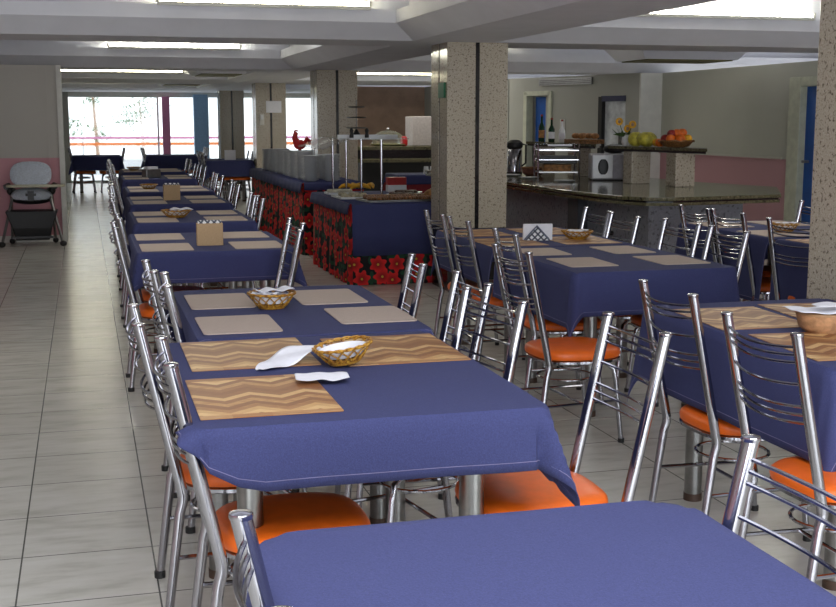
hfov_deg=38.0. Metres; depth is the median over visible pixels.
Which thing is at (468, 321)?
dining table
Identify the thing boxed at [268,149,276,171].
plate stack
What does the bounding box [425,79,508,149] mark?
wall
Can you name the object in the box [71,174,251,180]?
terrace
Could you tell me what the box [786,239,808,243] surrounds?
placemat
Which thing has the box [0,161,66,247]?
high chair
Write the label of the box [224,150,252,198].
dining chair
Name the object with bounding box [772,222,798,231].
bread basket
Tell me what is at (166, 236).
placemat
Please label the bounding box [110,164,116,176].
dining chair
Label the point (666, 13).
fluorescent light
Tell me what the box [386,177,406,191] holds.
carton
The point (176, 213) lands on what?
bread basket
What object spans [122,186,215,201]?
tablecloth
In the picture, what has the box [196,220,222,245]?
napkin holder
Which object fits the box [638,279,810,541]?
dining chair
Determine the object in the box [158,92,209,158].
window
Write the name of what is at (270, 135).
granite column
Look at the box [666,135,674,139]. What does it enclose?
fruit
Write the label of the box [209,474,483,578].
dining table
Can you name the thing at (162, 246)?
placemat
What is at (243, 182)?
dining table
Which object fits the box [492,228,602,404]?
dining chair
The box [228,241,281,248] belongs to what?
placemat
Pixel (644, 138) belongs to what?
melon
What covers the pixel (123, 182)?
tablecloth
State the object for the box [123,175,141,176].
placemat
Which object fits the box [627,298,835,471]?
tablecloth
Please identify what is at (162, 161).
tablecloth
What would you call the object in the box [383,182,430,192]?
tablecloth
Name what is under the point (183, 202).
tablecloth
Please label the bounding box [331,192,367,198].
food tray
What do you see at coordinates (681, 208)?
dining chair
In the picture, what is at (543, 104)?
door
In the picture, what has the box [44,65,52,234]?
trim
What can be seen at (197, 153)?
dining chair
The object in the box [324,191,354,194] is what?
tray
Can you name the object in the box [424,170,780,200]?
countertop
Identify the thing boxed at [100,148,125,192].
dining chair
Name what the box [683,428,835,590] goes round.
dining table
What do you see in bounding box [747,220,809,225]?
placemat
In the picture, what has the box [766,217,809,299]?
dining chair
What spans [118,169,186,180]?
tablecloth
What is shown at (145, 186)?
bread basket
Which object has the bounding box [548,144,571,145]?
strip light
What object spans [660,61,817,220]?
wall
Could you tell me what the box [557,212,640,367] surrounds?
dining chair
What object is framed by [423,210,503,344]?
dining chair
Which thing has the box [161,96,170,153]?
pillar
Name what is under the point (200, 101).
column
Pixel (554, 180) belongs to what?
plate
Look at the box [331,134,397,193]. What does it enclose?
sneeze guard
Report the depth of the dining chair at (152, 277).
4.87 m
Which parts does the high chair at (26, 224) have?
leg, leg, leg, leg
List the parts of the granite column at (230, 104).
granite panel, granite panel, granite panel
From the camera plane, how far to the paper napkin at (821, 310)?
4.23 m
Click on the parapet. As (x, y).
(128, 162)
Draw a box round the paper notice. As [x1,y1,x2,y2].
[266,101,281,112]
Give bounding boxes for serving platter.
[388,190,421,192]
[389,192,413,193]
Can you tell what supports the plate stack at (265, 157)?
on the cloth at (286, 182)
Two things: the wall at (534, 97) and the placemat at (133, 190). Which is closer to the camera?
the placemat at (133, 190)
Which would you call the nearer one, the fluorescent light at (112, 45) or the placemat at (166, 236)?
the placemat at (166, 236)
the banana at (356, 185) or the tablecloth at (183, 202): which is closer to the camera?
the tablecloth at (183, 202)
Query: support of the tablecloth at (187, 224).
on the dining table at (231, 285)
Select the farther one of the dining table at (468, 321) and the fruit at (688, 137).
the fruit at (688, 137)
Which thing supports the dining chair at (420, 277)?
on the floor
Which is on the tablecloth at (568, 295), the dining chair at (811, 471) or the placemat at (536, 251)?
the placemat at (536, 251)
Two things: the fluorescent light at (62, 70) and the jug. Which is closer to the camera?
the jug
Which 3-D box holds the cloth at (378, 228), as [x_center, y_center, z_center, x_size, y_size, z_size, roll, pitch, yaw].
[-0.382,-0.819,11.990,1.058,0.474,1.964,-2,9,-15]
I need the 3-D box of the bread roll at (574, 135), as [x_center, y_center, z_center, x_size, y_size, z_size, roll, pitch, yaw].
[1.750,-1.857,13.456,0.100,0.061,0.090,-2,9,-15]
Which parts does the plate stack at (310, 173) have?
plate, plate, plate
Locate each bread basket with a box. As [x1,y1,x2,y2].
[126,166,139,170]
[140,183,157,188]
[161,209,191,217]
[247,288,295,309]
[312,335,372,365]
[542,164,570,170]
[561,229,592,239]
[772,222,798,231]
[795,311,835,333]
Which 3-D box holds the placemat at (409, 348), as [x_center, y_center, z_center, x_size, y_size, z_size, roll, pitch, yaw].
[-0.083,0.146,3.915,0.385,0.002,0.475,-2,9,-15]
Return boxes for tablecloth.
[68,155,124,174]
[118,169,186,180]
[119,175,197,192]
[119,231,306,302]
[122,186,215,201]
[122,195,233,220]
[125,210,257,237]
[140,154,205,169]
[156,331,579,505]
[168,285,433,341]
[198,158,254,179]
[237,500,835,606]
[383,172,430,184]
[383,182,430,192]
[431,227,631,283]
[492,245,739,336]
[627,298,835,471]
[675,220,809,300]
[769,238,808,299]
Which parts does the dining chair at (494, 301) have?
post, rod, post, seat, seat frame, leg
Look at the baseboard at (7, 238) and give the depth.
14.99 m
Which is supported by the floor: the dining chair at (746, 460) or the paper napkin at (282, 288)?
the dining chair at (746, 460)
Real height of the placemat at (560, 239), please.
0.002 m
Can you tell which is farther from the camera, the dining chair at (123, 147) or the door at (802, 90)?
the dining chair at (123, 147)
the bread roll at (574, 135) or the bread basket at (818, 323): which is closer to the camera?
the bread basket at (818, 323)
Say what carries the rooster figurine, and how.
on the cloth at (286, 182)
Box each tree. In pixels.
[69,97,114,154]
[110,97,172,153]
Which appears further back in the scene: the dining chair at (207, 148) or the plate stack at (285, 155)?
the dining chair at (207, 148)
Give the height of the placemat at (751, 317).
0.002 m
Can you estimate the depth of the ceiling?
10.74 m
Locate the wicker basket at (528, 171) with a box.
[521,166,542,175]
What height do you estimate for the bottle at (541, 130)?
0.320 m
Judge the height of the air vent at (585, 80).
0.100 m
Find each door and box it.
[522,91,552,166]
[597,95,625,152]
[783,76,816,223]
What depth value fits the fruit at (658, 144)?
11.58 m
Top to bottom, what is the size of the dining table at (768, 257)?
0.752 m
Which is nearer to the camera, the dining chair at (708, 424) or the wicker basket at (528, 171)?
the dining chair at (708, 424)
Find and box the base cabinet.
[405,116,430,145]
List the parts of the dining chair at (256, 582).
rod, rod, rod, post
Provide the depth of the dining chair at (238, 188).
10.94 m
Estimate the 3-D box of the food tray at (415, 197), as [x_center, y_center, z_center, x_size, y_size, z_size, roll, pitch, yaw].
[-0.147,-0.991,11.322,0.800,0.058,0.420,-3,9,-19]
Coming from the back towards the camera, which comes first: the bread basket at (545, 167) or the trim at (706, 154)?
the trim at (706, 154)
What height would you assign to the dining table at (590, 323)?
0.752 m
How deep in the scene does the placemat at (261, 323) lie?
4.37 m
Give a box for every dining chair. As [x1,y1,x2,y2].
[67,148,96,192]
[68,148,94,190]
[99,147,124,188]
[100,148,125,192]
[106,166,113,237]
[107,181,120,282]
[108,173,124,259]
[108,184,123,290]
[108,193,175,306]
[108,198,182,327]
[108,221,167,391]
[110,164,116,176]
[112,175,125,223]
[114,213,204,363]
[125,303,294,606]
[141,148,145,161]
[141,259,183,497]
[153,335,370,606]
[157,271,307,533]
[183,147,208,184]
[184,159,190,171]
[185,183,240,285]
[186,160,191,174]
[192,163,198,178]
[193,192,259,288]
[195,195,265,289]
[196,151,226,199]
[197,165,206,185]
[200,152,229,194]
[209,172,216,189]
[213,174,224,196]
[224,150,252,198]
[227,180,236,204]
[228,509,290,606]
[230,153,252,191]
[274,223,303,286]
[284,217,305,286]
[334,270,493,507]
[344,286,528,522]
[397,253,427,317]
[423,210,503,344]
[446,216,544,368]
[455,311,672,513]
[491,243,623,442]
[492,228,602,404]
[538,207,612,336]
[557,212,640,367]
[598,218,702,383]
[624,225,750,406]
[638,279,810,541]
[678,204,766,301]
[710,208,770,300]
[721,311,835,583]
[722,434,835,573]
[741,200,810,300]
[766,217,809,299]
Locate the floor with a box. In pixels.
[0,180,835,606]
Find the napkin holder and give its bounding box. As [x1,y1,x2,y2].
[523,224,552,240]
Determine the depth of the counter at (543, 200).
10.81 m
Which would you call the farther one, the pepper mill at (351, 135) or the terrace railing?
the terrace railing
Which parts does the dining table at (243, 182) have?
leg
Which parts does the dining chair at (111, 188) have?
post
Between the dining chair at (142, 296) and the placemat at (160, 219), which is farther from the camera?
the placemat at (160, 219)
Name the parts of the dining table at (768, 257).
leg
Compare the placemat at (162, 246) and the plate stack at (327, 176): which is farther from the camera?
the plate stack at (327, 176)
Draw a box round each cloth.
[249,168,363,193]
[310,191,431,255]
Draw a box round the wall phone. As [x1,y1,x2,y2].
[260,114,263,124]
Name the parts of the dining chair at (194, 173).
post, post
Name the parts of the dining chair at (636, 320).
leg, seat frame, seat, post, rod, rod, rod, rod, post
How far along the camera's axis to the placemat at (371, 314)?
4.58 m
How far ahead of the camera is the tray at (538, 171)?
13.00 m
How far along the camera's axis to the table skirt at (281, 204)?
14.63 m
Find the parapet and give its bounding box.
[71,157,250,174]
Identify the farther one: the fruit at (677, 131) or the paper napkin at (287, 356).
the fruit at (677, 131)
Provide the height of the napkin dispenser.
0.140 m
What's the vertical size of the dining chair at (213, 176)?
0.917 m
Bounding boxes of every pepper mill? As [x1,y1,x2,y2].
[349,128,353,137]
[365,128,368,137]
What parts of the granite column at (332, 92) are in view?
granite panel, granite panel, granite panel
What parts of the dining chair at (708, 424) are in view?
post, rod, rod, rod, rod, rod, rod, rod, post, seat, seat frame, leg, leg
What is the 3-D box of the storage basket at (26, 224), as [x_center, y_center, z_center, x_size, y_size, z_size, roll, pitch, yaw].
[-4.628,-0.946,14.598,0.593,0.350,0.338,-2,9,-15]
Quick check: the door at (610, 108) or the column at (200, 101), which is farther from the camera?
the column at (200, 101)
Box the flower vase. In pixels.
[612,118,635,145]
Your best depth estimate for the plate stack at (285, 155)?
14.96 m
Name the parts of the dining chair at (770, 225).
post, rod, rod, rod, rod, rod, rod, rod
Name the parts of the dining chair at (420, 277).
post, post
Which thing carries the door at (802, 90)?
in the wall at (734, 110)
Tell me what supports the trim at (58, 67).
attached to the wall at (23, 125)
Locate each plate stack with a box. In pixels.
[261,149,269,169]
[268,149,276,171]
[274,148,290,173]
[281,151,289,175]
[287,150,304,177]
[294,151,311,178]
[301,155,319,180]
[316,154,323,178]
[321,154,340,180]
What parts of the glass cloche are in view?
dish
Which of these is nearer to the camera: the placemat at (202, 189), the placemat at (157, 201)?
the placemat at (157, 201)
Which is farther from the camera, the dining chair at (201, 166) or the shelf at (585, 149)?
the dining chair at (201, 166)
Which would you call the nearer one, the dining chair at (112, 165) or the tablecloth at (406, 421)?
the tablecloth at (406, 421)
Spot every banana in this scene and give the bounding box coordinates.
[338,183,355,188]
[350,183,359,188]
[363,183,370,188]
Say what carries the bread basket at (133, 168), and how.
on the tablecloth at (121, 172)
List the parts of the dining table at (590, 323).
leg, leg, leg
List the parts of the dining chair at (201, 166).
post, post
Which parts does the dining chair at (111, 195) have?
post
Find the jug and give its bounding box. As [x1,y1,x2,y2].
[507,140,526,173]
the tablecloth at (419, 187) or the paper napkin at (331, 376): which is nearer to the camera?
the paper napkin at (331, 376)
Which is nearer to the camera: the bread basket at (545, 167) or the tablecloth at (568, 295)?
the tablecloth at (568, 295)
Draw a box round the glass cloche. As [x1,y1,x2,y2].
[370,128,404,145]
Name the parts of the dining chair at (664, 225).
seat frame, leg, post, rod, rod, rod, rod, post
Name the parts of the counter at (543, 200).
edge moulding, moulding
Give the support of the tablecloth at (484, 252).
on the dining table at (468, 321)
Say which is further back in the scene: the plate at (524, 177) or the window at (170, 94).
the window at (170, 94)
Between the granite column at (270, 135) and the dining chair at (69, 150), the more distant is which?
the dining chair at (69, 150)
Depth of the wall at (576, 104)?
18.42 m
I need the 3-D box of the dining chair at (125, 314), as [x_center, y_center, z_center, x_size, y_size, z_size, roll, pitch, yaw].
[-1.995,-0.314,8.996,0.564,0.917,0.440,-2,9,-15]
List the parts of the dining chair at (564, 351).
post, rod, rod, rod, rod, rod, rod, rod, post, seat, seat frame, leg, leg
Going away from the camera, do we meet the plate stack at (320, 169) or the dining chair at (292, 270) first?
the dining chair at (292, 270)
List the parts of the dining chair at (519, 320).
leg, leg, post, rod, rod, rod, rod, rod, rod, post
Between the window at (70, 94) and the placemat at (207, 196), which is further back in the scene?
the window at (70, 94)
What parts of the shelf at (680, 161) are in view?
shelf, shelf moulding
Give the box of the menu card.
[224,150,235,159]
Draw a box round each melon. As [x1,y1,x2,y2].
[628,132,639,145]
[637,132,656,145]
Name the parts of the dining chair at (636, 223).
post, rod, rod, rod, post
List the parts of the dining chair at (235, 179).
seat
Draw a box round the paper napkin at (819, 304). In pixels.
[812,302,835,306]
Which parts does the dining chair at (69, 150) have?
post, post, seat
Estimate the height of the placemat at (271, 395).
0.002 m
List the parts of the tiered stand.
tier plate, tier plate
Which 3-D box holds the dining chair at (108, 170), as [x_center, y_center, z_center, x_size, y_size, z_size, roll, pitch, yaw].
[-3.651,-1.276,15.368,0.564,0.917,0.440,-3,9,-16]
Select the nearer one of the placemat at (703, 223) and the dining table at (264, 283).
the dining table at (264, 283)
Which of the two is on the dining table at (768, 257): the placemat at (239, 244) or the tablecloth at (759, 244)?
the tablecloth at (759, 244)
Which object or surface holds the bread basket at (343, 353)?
on the tablecloth at (406, 421)
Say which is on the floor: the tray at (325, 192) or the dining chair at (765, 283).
the dining chair at (765, 283)
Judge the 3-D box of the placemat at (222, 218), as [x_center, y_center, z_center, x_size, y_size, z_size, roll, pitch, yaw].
[-1.440,-0.635,9.084,0.290,0.004,0.410,-2,9,-15]
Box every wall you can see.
[0,65,62,235]
[62,92,71,182]
[357,86,424,144]
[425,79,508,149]
[509,73,639,159]
[532,96,545,165]
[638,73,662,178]
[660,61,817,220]
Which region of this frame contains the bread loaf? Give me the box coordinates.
[424,188,430,195]
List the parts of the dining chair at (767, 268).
seat, post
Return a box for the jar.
[401,136,407,145]
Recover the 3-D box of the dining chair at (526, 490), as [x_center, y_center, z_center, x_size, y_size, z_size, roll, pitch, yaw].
[0.393,0.513,3.521,0.564,0.917,0.440,-2,9,-15]
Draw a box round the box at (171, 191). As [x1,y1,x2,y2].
[163,183,179,199]
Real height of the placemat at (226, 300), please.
0.004 m
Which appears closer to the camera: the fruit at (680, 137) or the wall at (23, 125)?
the fruit at (680, 137)
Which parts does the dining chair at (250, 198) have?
post, post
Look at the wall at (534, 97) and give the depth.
19.53 m
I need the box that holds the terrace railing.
[70,136,310,154]
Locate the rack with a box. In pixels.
[533,144,580,178]
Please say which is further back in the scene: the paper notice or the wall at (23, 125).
the paper notice
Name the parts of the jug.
handle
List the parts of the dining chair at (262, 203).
post, post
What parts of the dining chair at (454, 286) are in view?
leg, leg, post, rod, rod, rod, rod, rod, rod, post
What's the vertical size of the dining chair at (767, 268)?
0.917 m
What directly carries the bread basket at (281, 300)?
on the tablecloth at (296, 319)
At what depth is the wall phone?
21.96 m
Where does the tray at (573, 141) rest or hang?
on the shelf at (585, 149)
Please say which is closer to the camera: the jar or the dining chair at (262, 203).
the dining chair at (262, 203)
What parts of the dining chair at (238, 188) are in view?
post, post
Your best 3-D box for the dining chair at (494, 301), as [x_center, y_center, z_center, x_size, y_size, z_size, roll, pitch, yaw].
[0.473,-0.064,7.340,0.564,0.917,0.440,-2,9,-15]
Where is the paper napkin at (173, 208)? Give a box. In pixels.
[170,207,192,209]
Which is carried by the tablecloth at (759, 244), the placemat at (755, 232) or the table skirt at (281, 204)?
the placemat at (755, 232)
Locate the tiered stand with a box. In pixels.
[346,100,366,134]
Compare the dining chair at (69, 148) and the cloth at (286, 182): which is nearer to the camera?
the cloth at (286, 182)
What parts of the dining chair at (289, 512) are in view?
rod, rod, rod, rod, rod, rod, rod, post, post, seat frame, seat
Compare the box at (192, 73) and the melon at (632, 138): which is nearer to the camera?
the melon at (632, 138)
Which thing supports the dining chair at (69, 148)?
on the floor
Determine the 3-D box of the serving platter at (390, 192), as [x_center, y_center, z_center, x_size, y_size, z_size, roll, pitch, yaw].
[-0.140,-1.063,11.858,0.350,0.040,0.350,-2,9,-15]
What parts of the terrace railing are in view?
rail, rail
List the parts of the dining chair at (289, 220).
post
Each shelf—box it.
[526,141,600,175]
[608,145,706,186]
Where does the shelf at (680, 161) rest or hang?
on the counter at (543, 200)
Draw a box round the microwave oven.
[588,153,623,179]
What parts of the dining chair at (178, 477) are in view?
rod, rod, rod, rod, rod, rod, rod, post, post, seat, seat frame, leg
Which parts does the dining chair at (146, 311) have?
post, post, seat frame, seat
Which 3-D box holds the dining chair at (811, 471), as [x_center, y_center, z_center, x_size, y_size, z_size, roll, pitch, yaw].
[1.223,0.494,3.648,0.564,0.917,0.440,-2,9,-15]
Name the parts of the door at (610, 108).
frame, pull handle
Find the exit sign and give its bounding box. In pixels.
[438,82,445,97]
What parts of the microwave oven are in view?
door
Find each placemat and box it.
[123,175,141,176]
[127,186,154,188]
[129,189,158,191]
[130,196,162,199]
[132,200,167,203]
[133,211,165,215]
[134,233,184,240]
[136,217,178,222]
[139,243,193,251]
[161,170,181,171]
[164,175,186,176]
[167,177,191,178]
[180,186,203,187]
[180,188,208,190]
[180,337,320,371]
[184,195,216,198]
[184,293,256,309]
[185,374,343,419]
[189,199,225,202]
[195,314,282,334]
[196,210,237,214]
[204,216,247,220]
[223,231,268,238]
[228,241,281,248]
[287,289,367,304]
[320,333,470,365]
[324,306,416,323]
[439,229,511,236]
[468,237,547,246]
[508,227,562,234]
[513,248,571,255]
[546,257,618,266]
[551,236,621,244]
[590,246,655,253]
[633,255,710,264]
[674,306,799,329]
[689,222,754,227]
[736,230,809,236]
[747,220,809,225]
[748,332,835,360]
[758,302,835,317]
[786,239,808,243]
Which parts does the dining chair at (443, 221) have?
rod, post, post, seat, leg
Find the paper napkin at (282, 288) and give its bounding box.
[253,285,293,292]
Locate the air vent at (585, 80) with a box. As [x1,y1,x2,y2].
[539,77,592,85]
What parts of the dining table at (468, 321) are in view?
leg, leg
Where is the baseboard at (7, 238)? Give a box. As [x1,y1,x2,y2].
[0,235,60,242]
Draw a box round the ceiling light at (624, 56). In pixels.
[605,50,745,63]
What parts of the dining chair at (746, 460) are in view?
post, rod, rod, rod, rod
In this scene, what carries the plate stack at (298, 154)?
on the cloth at (286, 182)
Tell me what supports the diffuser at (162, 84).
attached to the box at (160, 84)
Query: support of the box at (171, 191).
on the tablecloth at (183, 202)
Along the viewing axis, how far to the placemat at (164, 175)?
16.08 m
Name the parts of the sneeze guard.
guard post, guard post, guard post, guard post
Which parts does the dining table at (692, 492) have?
leg, leg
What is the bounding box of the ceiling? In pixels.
[0,0,820,92]
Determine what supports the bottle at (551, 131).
on the shelf at (585, 149)
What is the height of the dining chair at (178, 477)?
0.917 m
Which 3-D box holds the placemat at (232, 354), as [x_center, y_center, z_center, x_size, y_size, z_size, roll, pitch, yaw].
[-0.539,0.158,3.838,0.385,0.002,0.475,-2,9,-15]
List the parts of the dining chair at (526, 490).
seat frame, seat, post, rod, rod, rod, rod, rod, rod, rod, post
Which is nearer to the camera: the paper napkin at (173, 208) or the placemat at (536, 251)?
the placemat at (536, 251)
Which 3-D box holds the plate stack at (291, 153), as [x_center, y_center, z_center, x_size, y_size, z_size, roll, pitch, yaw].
[-1.461,-1.671,14.546,0.221,0.319,0.213,-2,9,-15]
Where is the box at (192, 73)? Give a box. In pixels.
[187,71,247,76]
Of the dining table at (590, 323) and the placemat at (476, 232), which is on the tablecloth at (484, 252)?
the placemat at (476, 232)
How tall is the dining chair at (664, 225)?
0.917 m
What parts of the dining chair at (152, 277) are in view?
rod, rod, rod, rod, rod, post, rod, rod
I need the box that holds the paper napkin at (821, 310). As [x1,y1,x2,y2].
[782,306,835,313]
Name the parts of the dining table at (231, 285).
leg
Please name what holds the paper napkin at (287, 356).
on the tablecloth at (406, 421)
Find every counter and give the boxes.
[358,145,430,190]
[424,170,780,252]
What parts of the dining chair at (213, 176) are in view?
post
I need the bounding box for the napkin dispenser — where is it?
[142,166,160,177]
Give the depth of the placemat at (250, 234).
7.73 m
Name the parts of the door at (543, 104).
panel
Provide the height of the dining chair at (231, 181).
0.917 m
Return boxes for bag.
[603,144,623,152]
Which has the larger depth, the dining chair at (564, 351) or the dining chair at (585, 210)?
the dining chair at (585, 210)
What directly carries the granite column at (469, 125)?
on the floor
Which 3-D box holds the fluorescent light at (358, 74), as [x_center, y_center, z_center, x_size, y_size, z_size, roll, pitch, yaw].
[-0.637,-4.201,22.235,2.524,0.067,0.060,-2,9,-15]
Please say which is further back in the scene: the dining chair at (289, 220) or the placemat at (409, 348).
the dining chair at (289, 220)
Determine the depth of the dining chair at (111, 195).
9.75 m
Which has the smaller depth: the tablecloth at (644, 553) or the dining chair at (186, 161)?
the tablecloth at (644, 553)
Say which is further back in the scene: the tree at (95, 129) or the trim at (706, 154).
the tree at (95, 129)
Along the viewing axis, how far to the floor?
5.62 m
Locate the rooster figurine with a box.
[292,130,311,149]
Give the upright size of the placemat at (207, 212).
0.004 m
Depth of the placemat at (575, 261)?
6.26 m
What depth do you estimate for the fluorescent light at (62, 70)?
21.02 m
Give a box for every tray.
[6,184,64,187]
[324,189,354,194]
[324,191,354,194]
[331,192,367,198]
[356,193,430,202]
[356,198,430,202]
[535,170,577,172]
[564,139,604,143]
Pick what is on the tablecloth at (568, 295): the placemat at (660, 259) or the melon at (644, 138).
the placemat at (660, 259)
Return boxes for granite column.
[217,91,244,184]
[252,83,286,167]
[310,70,357,180]
[431,42,507,290]
[807,0,835,300]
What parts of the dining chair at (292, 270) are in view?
post, post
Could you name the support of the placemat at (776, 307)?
on the tablecloth at (683, 384)
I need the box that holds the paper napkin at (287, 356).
[255,345,325,369]
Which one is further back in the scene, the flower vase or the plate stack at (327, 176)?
the plate stack at (327, 176)
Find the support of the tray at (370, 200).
on the food tray at (415, 197)
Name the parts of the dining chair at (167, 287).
rod, rod, rod, rod, post, post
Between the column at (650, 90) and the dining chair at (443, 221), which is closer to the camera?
the dining chair at (443, 221)
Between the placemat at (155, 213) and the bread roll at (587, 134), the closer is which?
the placemat at (155, 213)
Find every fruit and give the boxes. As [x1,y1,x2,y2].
[655,139,662,146]
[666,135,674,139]
[667,130,674,135]
[675,129,680,137]
[676,135,685,140]
[679,129,686,135]
[685,135,691,139]
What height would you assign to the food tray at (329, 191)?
0.046 m
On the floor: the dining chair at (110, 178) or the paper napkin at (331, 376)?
the dining chair at (110, 178)
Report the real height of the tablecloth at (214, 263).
0.280 m
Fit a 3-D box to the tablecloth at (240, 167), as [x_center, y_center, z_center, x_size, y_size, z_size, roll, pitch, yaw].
[-3.580,-2.502,22.737,1.029,0.382,1.404,-2,9,-15]
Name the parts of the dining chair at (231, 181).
post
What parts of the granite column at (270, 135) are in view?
granite panel, granite panel, granite panel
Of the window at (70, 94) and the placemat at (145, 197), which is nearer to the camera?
the placemat at (145, 197)
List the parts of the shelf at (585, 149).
shelf, shelf moulding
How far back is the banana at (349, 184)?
12.56 m
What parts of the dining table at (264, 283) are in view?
leg, leg, leg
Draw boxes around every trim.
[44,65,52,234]
[55,65,67,240]
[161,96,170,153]
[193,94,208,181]
[659,152,782,159]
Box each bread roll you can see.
[572,133,578,138]
[577,133,585,138]
[585,133,591,138]
[590,133,598,138]
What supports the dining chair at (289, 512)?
on the floor
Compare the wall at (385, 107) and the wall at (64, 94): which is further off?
the wall at (64, 94)
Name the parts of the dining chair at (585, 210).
post, post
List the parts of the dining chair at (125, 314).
post, post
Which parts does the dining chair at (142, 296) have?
post, post, seat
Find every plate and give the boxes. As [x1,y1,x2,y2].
[520,176,538,178]
[554,180,574,181]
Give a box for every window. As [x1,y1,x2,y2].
[68,92,159,182]
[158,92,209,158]
[208,93,309,179]
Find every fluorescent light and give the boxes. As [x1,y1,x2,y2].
[61,69,183,73]
[107,43,240,50]
[155,0,371,9]
[357,73,430,75]
[632,10,815,20]
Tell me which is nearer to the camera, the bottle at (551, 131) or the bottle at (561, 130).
the bottle at (561, 130)
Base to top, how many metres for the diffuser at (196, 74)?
0.012 m
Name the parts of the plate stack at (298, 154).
plate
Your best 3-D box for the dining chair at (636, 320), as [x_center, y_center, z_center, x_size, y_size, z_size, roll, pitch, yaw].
[1.445,0.055,6.557,0.564,0.917,0.440,-2,9,-15]
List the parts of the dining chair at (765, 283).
post, rod, rod, rod, rod, post, seat frame, seat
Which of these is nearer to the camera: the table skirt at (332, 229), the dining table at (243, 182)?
the table skirt at (332, 229)
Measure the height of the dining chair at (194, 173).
0.917 m
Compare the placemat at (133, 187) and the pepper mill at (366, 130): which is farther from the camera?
the placemat at (133, 187)
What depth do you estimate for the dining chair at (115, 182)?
12.51 m
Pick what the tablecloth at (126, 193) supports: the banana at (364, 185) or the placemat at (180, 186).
the placemat at (180, 186)
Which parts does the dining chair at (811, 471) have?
post, rod, rod, rod, rod, rod, rod, rod, seat, seat frame, post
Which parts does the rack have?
rack post, rack post, rail, rail, dark drawer, rack post, rack post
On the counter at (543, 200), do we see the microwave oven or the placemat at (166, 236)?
the microwave oven
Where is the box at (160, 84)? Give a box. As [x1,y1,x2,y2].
[157,83,202,85]
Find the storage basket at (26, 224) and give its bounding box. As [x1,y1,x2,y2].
[5,209,57,240]
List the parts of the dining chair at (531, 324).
post, rod, rod, rod, post, seat frame, seat, leg, leg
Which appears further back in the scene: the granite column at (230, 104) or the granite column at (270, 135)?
the granite column at (230, 104)
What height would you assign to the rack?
0.370 m
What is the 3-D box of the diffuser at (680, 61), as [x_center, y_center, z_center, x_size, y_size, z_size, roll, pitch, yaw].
[3.007,-2.817,14.141,1.060,0.012,0.700,-2,9,-15]
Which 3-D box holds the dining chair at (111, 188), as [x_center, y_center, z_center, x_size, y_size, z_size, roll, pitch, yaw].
[-2.485,-0.602,10.905,0.564,0.917,0.440,-2,9,-12]
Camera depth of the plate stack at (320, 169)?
14.02 m
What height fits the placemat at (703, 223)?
0.004 m
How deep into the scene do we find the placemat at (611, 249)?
6.89 m
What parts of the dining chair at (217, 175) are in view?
post, post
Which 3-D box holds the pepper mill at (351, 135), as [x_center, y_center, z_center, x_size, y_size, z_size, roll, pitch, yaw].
[-0.636,-1.633,11.635,0.044,0.090,0.044,-2,9,-15]
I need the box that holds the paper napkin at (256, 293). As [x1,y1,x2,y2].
[251,292,278,294]
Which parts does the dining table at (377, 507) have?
leg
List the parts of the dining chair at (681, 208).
post, rod, rod, post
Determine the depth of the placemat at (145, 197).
11.37 m
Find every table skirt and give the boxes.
[252,168,363,254]
[313,196,431,285]
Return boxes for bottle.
[538,114,544,141]
[548,118,554,141]
[559,120,564,141]
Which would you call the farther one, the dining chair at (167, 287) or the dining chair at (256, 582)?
the dining chair at (167, 287)
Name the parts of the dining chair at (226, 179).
post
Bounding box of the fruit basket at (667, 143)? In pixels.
[658,140,694,146]
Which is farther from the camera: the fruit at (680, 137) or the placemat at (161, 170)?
the placemat at (161, 170)
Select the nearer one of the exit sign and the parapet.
the exit sign
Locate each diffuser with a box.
[162,84,199,85]
[195,73,241,76]
[622,59,732,63]
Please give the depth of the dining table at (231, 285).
9.06 m
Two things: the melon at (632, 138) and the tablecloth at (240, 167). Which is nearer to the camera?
the melon at (632, 138)
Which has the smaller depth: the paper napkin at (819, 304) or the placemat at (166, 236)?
the paper napkin at (819, 304)
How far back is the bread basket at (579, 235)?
7.47 m
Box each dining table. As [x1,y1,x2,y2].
[80,175,83,192]
[153,280,270,379]
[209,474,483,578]
[216,181,245,201]
[217,281,237,288]
[233,485,385,523]
[462,277,601,369]
[525,313,685,416]
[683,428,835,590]
[767,239,776,281]
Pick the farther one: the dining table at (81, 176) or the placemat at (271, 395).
the dining table at (81, 176)
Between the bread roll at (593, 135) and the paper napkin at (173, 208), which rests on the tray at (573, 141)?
the bread roll at (593, 135)
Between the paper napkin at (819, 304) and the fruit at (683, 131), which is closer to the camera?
the paper napkin at (819, 304)
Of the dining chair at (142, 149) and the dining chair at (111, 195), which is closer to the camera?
the dining chair at (111, 195)
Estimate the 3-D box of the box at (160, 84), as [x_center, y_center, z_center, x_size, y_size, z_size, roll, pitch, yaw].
[-4.656,-4.567,23.815,1.000,0.582,1.200,-2,9,-15]
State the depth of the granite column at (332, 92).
16.31 m
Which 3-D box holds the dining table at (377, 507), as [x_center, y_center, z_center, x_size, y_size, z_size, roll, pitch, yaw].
[-0.505,0.397,4.832,0.803,0.752,1.208,-2,9,-15]
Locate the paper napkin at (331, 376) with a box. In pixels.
[294,372,349,380]
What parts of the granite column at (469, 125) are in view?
granite panel, granite panel, granite panel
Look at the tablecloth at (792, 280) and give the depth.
7.35 m
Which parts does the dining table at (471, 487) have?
leg, leg, leg, leg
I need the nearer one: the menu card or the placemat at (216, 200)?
the placemat at (216, 200)
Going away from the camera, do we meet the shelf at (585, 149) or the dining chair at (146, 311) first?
the dining chair at (146, 311)

